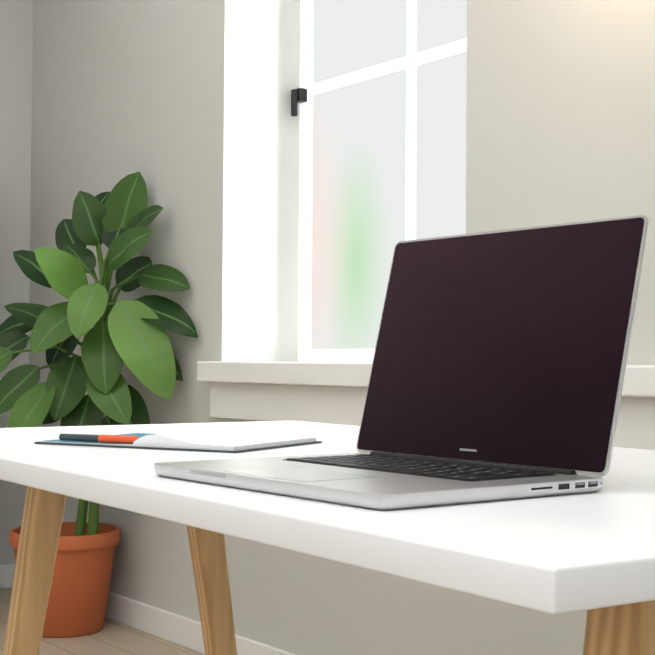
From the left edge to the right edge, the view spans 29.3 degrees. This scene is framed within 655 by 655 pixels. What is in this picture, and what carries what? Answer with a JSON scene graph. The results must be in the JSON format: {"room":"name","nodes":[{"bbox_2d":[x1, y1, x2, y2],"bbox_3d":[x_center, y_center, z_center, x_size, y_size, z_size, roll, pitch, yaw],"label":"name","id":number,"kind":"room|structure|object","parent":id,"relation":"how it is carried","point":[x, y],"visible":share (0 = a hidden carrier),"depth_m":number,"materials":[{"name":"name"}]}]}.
{"room":"office","nodes":[
{"label":"office","id":0,"kind":"room"},
{"bbox_2d":[0,0,32,564],"bbox_3d":[-3.310,-0.457,3.327,5.200,2.750,0.300,1,-2,-36],"label":"wall","id":1,"kind":"structure","parent":0,"point":[16,32],"depth_m":4.71,"materials":[{"name":"grey paint"}]},
{"bbox_2d":[0,564,15,588],"bbox_3d":[-3.122,0.875,3.243,4.860,0.085,0.014,1,-2,-36],"label":"baseboard","id":2,"kind":"structure","parent":1,"relation":"attached to","point":[6,571],"depth_m":4.65,"materials":[{"name":"white"}]},
{"bbox_2d":[0,588,204,654],"bbox_3d":[-1.341,0.917,0.839,5.492,0.100,6.595,1,-2,-36],"label":"floor","id":3,"kind":"structure","parent":0,"point":[112,637],"depth_m":3.76,"materials":[{"name":"brown wood"}]},
{"bbox_2d":[0,171,197,637],"bbox_3d":[-0.794,0.226,3.790,0.526,1.441,0.682,1,-2,-36],"label":"floor plant","id":4,"kind":"object","parent":3,"relation":"on","point":[132,335],"visible":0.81,"depth_m":3.82,"materials":[{"name":"green plant"}]},
{"bbox_2d":[0,421,654,654],"bbox_3d":[0.028,0.523,1.511,0.834,0.739,1.522,1,-2,-36],"label":"desk","id":5,"kind":"object","parent":3,"relation":"on","point":[592,554],"visible":0.85,"depth_m":0.97,"materials":[{"name":"white wood"}]},
{"bbox_2d":[34,427,321,452],"bbox_3d":[-0.198,0.147,1.690,0.314,0.018,0.229,0,-2,27],"label":"notebook","id":6,"kind":"object","parent":5,"relation":"on","point":[235,440],"visible":1,"depth_m":1.61,"materials":[{"name":"white paper"}]},
{"bbox_2d":[154,215,648,509],"bbox_3d":[0.060,0.021,1.175,0.322,0.247,0.357,1,-2,-36],"label":"laptop","id":7,"kind":"object","parent":5,"relation":"on","point":[498,367],"visible":1,"depth_m":1.20,"materials":[{"name":"silver metal"}]},
{"bbox_2d":[28,0,654,654],"bbox_3d":[0.765,-0.453,2.413,0.292,2.750,6.595,1,-2,-36],"label":"wall","id":8,"kind":"structure","parent":0,"point":[182,108],"depth_m":3.65,"materials":[{"name":"grey paint"}]},
{"bbox_2d":[105,592,295,654],"bbox_3d":[0.632,0.875,2.287,0.017,0.085,5.995,1,-2,-36],"label":"baseboard","id":9,"kind":"structure","parent":8,"relation":"attached to","point":[168,626],"depth_m":3.80,"materials":[{"name":"white"}]},
{"bbox_2d":[291,0,466,362],"bbox_3d":[0.211,-0.641,3.359,0.071,1.472,1.030,1,-2,-36],"label":"window","id":10,"kind":"structure","parent":8,"relation":"in","point":[379,95],"depth_m":3.52,"materials":[{"name":"white"}]},
{"bbox_2d":[197,361,654,449],"bbox_3d":[1.124,0.141,1.829,0.315,0.160,4.650,1,-2,-36],"label":"window sill","id":11,"kind":"structure","parent":8,"relation":"attached to","point":[327,392],"depth_m":3.18,"materials":[{"name":"white"}]}
]}

